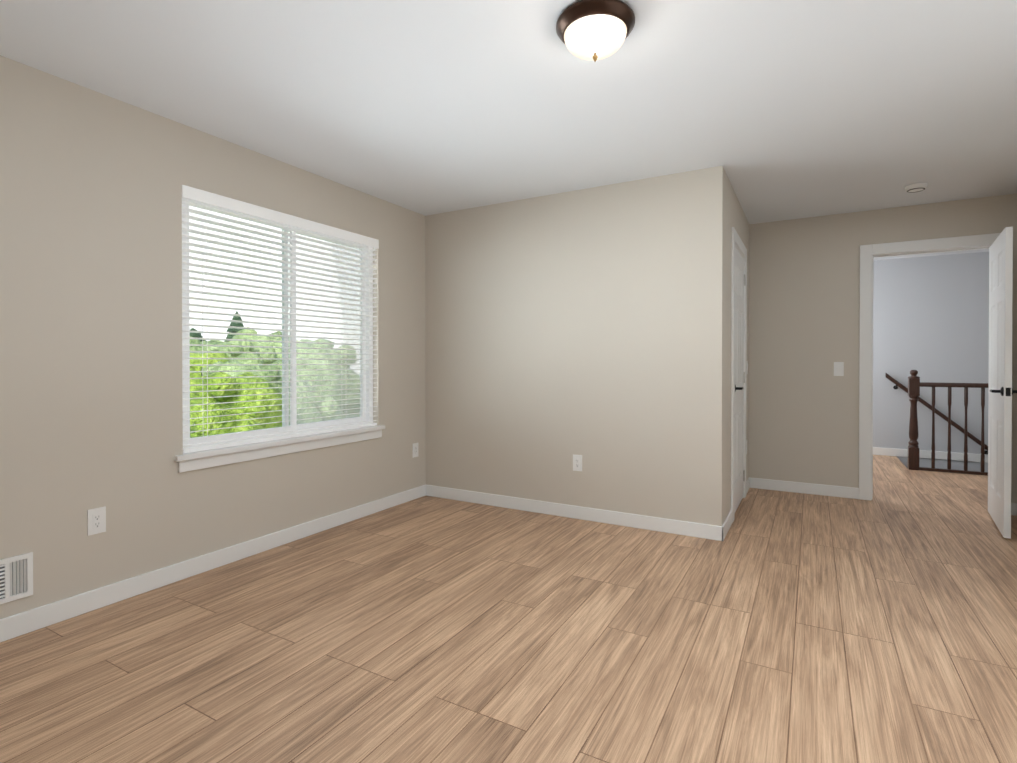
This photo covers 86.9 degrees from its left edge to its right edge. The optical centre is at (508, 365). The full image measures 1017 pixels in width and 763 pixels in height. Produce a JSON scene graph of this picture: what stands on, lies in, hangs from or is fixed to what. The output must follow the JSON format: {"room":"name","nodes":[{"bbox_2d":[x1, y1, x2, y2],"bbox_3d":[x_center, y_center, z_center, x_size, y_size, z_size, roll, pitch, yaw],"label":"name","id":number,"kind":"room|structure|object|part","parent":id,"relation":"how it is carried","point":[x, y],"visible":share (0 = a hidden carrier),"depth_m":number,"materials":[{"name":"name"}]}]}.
{"room":"empty bedroom","nodes":[
{"label":"empty bedroom","id":0,"kind":"room"},
{"bbox_2d":[0,55,425,618],"bbox_3d":[-1.433,-0.079,3.602,0.160,2.560,6.250,0,0,29],"label":"wall","id":1,"kind":"structure","parent":0,"point":[92,182],"depth_m":2.65,"materials":[{"name":"paint"}]},
{"bbox_2d":[0,552,32,603],"bbox_3d":[-2.132,0.901,2.197,0.013,0.184,0.294,0,0,29],"label":"air vent","id":2,"kind":"object","parent":1,"relation":"in","point":[16,577],"visible":1,"depth_m":2.28,"materials":[{"name":"white metal"}]},
{"bbox_2d":[87,506,105,535],"bbox_3d":[-1.943,0.733,2.535,0.008,0.120,0.073,0,0,29],"label":"electrical outlet","id":3,"kind":"object","parent":1,"relation":"attached to","point":[96,520],"visible":1,"depth_m":2.53,"materials":[{"name":"white plastic"}]},
{"bbox_2d":[0,484,427,641],"bbox_3d":[-1.770,1.099,2.836,0.017,0.095,4.270,0,0,29],"label":"baseboard","id":4,"kind":"structure","parent":1,"relation":"attached to","point":[22,623],"depth_m":2.85,"materials":[{"name":"white wood"}]},
{"bbox_2d":[182,198,372,447],"bbox_3d":[-1.459,-0.249,3.573,0.073,1.450,1.495,0,0,29],"label":"window","id":5,"kind":"structure","parent":1,"relation":"in","point":[350,411],"depth_m":3.75,"materials":[{"name":"white plastic"}]},
{"bbox_2d":[182,185,378,452],"bbox_3d":[-1.401,-0.252,3.540,0.059,1.441,1.493,0,0,29],"label":"window blind","id":6,"kind":"object","parent":5,"relation":"attached to","point":[205,197],"visible":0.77,"depth_m":3.37,"materials":[{"name":"white plastic"}]},
{"bbox_2d":[174,425,384,472],"bbox_3d":[-1.392,0.519,3.540,0.087,0.094,1.585,0,0,29],"label":"window sill","id":7,"kind":"structure","parent":1,"relation":"attached to","point":[196,460],"depth_m":3.33,"materials":[{"name":"white wood"}]},
{"bbox_2d":[412,443,417,457],"bbox_3d":[-0.791,0.719,4.572,0.008,0.120,0.073,0,0,29],"label":"electrical outlet","id":8,"kind":"object","parent":1,"relation":"attached to","point":[414,449],"visible":1,"depth_m":4.56,"materials":[{"name":"white plastic"}]},
{"bbox_2d":[0,455,1016,762],"bbox_3d":[2.232,1.198,4.077,6.080,0.120,10.670,0,0,29],"label":"floor","id":9,"kind":"structure","parent":0,"point":[804,627],"depth_m":2.19,"materials":[{"name":"brown wood"}]},
{"bbox_2d":[892,456,905,467],"bbox_3d":[5.342,1.886,5.844,1.831,1.520,0.852,0,0,29],"label":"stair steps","id":10,"kind":"structure","parent":9,"relation":"attached to","point":[899,462],"depth_m":6.22,"materials":[{"name":"wood"}]},
{"bbox_2d":[908,370,987,475],"bbox_3d":[5.196,0.588,5.366,1.954,1.082,0.108,0,0,29],"label":"guard","id":11,"kind":"object","parent":9,"relation":"on","point":[915,384],"visible":0.9,"depth_m":5.72,"materials":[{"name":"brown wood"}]},
{"bbox_2d":[0,0,1016,259],"bbox_3d":[2.232,-1.372,4.059,6.080,0.140,10.670,0,0,29],"label":"ceiling","id":12,"kind":"structure","parent":0,"point":[780,110],"depth_m":2.51,"materials":[{"name":"paint"}]},
{"bbox_2d":[556,0,634,61],"bbox_3d":[0.324,-1.212,2.009,0.292,0.153,0.292,0,0,29],"label":"ceiling light","id":13,"kind":"object","parent":12,"relation":"attached to","point":[619,9],"depth_m":1.93,"materials":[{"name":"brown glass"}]},
{"bbox_3d":[0.324,-1.206,2.009,0.234,0.076,0.234,0,0,29],"label":"ceiling light shade","id":14,"kind":"part","parent":13,"relation":"part of","materials":[{"name":"white glass"}]},
{"bbox_2d":[905,183,927,192],"bbox_3d":[2.946,-1.282,3.880,0.134,0.037,0.134,0,0,29],"label":"smoke detector","id":15,"kind":"object","parent":12,"relation":"attached to","point":[914,187],"visible":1,"depth_m":3.85,"materials":[{"name":"white plastic"}]},
{"bbox_2d":[425,166,724,525],"bbox_3d":[0.361,-0.083,4.144,2.430,2.560,0.120,0,0,29],"label":"wall","id":16,"kind":"structure","parent":0,"point":[587,324],"depth_m":3.96,"materials":[{"name":"paint"}]},
{"bbox_2d":[573,454,581,470],"bbox_3d":[0.513,0.723,3.990,0.073,0.120,0.008,0,0,29],"label":"electrical outlet","id":17,"kind":"object","parent":16,"relation":"attached to","point":[577,462],"visible":1,"depth_m":3.99,"materials":[{"name":"white plastic"}]},
{"bbox_2d":[428,485,727,540],"bbox_3d":[0.347,1.090,4.084,2.413,0.095,0.013,0,0,29],"label":"baseboard","id":18,"kind":"structure","parent":16,"relation":"attached to","point":[713,532],"depth_m":3.94,"materials":[{"name":"white wood"}]},
{"bbox_2d":[724,172,748,520],"bbox_3d":[1.788,-0.084,4.319,0.120,2.560,1.590,0,0,29],"label":"wall","id":19,"kind":"structure","parent":0,"point":[736,218],"depth_m":3.81,"materials":[{"name":"paint"}]},
{"bbox_2d":[725,510,732,530],"bbox_3d":[1.513,1.093,3.707,0.013,0.095,0.440,0,0,29],"label":"baseboard","id":20,"kind":"structure","parent":19,"relation":"attached to","point":[729,518],"depth_m":3.79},
{"bbox_2d":[731,227,746,521],"bbox_3d":[1.786,0.066,4.304,0.138,2.141,0.892,0,0,29],"label":"door frame","id":21,"kind":"structure","parent":19,"relation":"attached to","point":[738,244],"depth_m":3.94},
{"bbox_2d":[735,247,744,511],"bbox_3d":[1.820,0.109,4.290,0.158,2.030,0.716,0,0,29],"label":"closet door","id":22,"kind":"structure","parent":19,"relation":"in","point":[739,341],"depth_m":4.31,"materials":[{"name":"white wood"}]},
{"bbox_2d":[746,477,751,493],"bbox_3d":[2.137,1.085,4.807,0.017,0.095,0.330,0,0,29],"label":"baseboard","id":23,"kind":"structure","parent":19,"relation":"attached to","point":[749,482],"depth_m":4.86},
{"bbox_2d":[749,193,1016,502],"bbox_3d":[3.780,-0.083,4.175,3.490,2.560,0.120,0,0,29],"label":"wall","id":24,"kind":"structure","parent":0,"point":[804,298],"depth_m":4.71,"materials":[{"name":"paint"}]},
{"bbox_2d":[752,478,858,498],"bbox_3d":[2.604,1.086,4.771,0.865,0.095,0.013,0,0,29],"label":"baseboard","id":25,"kind":"structure","parent":24,"relation":"attached to","point":[759,483],"depth_m":4.75,"materials":[{"name":"white wood"}]},
{"bbox_2d":[834,362,843,375],"bbox_3d":[2.846,0.029,4.628,0.073,0.120,0.012,0,0,29],"label":"light switch","id":26,"kind":"object","parent":24,"relation":"attached to","point":[838,368],"visible":1,"depth_m":4.62,"materials":[{"name":"white plastic"}]},
{"bbox_2d":[859,233,1000,500],"bbox_3d":[3.429,0.060,4.374,0.967,2.151,0.152,0,0,29],"label":"door frame","id":27,"kind":"structure","parent":24,"relation":"attached to","point":[869,253],"depth_m":4.51,"materials":[{"name":"white wood"}]},
{"bbox_2d":[988,226,1016,538],"bbox_3d":[3.479,0.110,3.836,0.189,2.035,0.785,0,0,29],"label":"door","id":28,"kind":"structure","parent":24,"relation":"in","point":[1001,391],"depth_m":3.66,"materials":[{"name":"white wood"}]},
{"bbox_2d":[873,252,988,471],"bbox_3d":[4.826,0.970,6.692,4.140,4.700,0.120,0,0,29],"label":"wall","id":29,"kind":"structure","parent":0,"point":[930,318],"depth_m":6.46,"materials":[{"name":"paint"}]},
{"bbox_2d":[873,447,987,462],"bbox_3d":[5.412,1.075,6.286,2.480,0.095,0.013,0,0,29],"label":"baseboard","id":30,"kind":"structure","parent":29,"relation":"attached to","point":[956,456],"depth_m":6.46,"materials":[{"name":"white wood"}]},
{"bbox_2d":[885,373,987,453],"bbox_3d":[5.525,0.966,6.170,1.970,1.754,0.101,0,0,29],"label":"stair handrail","id":31,"kind":"object","parent":29,"relation":"attached to","point":[929,406],"visible":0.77,"depth_m":6.36,"materials":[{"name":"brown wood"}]},
{"label":"outside","id":32,"kind":"structure","parent":0,"visible":0},
{"bbox_3d":[-53.633,4.150,53.666,139.700,0.300,200.000,0,0,29],"label":"ground","id":33,"kind":"structure","parent":32,"visible":0},
{"bbox_2d":[190,328,206,341],"bbox_3d":[-19.334,0.917,29.814,6.244,6.769,6.105,0,0,29],"label":"tree","id":34,"kind":"object","parent":33,"relation":"on","point":[195,335],"depth_m":30.35,"materials":[{"name":"green plant"}]},
{"bbox_2d":[190,353,230,374],"bbox_3d":[-8.769,1.915,13.401,3.439,4.718,3.992,0,0,29],"label":"tree","id":35,"kind":"object","parent":33,"relation":"on","point":[211,355],"depth_m":13.71,"materials":[{"name":"green plant"}]},
{"bbox_2d":[224,311,243,341],"bbox_3d":[-22.544,-0.234,44.586,5.206,8.592,5.491,0,0,29],"label":"tree","id":36,"kind":"object","parent":33,"relation":"on","point":[233,330],"depth_m":43.97,"materials":[{"name":"green plant"}]},
{"bbox_2d":[190,368,289,437],"bbox_3d":[-6.325,2.167,11.227,3.271,4.243,3.444,0,0,29],"label":"tree","id":37,"kind":"object","parent":33,"relation":"on","point":[223,424],"depth_m":10.70,"materials":[{"name":"green plant"}]},
{"bbox_2d":[190,336,297,377],"bbox_3d":[-9.631,1.597,18.236,4.609,5.289,5.052,0,0,29],"label":"tree","id":38,"kind":"object","parent":33,"relation":"on","point":[234,349],"depth_m":17.39,"materials":[{"name":"green plant"}]},
{"bbox_2d":[200,359,337,423],"bbox_3d":[-5.986,2.055,13.254,3.620,4.440,3.850,0,0,29],"label":"tree","id":39,"kind":"object","parent":33,"relation":"on","point":[256,367],"depth_m":12.81,"materials":[{"name":"green plant"}]},
{"bbox_2d":[232,329,344,419],"bbox_3d":[-9.985,1.326,23.166,5.422,5.939,5.131,0,0,29],"label":"tree","id":40,"kind":"object","parent":33,"relation":"on","point":[251,337],"depth_m":22.32,"materials":[{"name":"green plant"}]},
{"bbox_2d":[300,339,344,417],"bbox_3d":[-10.817,1.779,29.066,6.190,7.321,6.454,0,0,29],"label":"tree","id":41,"kind":"object","parent":33,"relation":"on","point":[301,340],"depth_m":28.44,"materials":[{"name":"green plant"}]}
]}

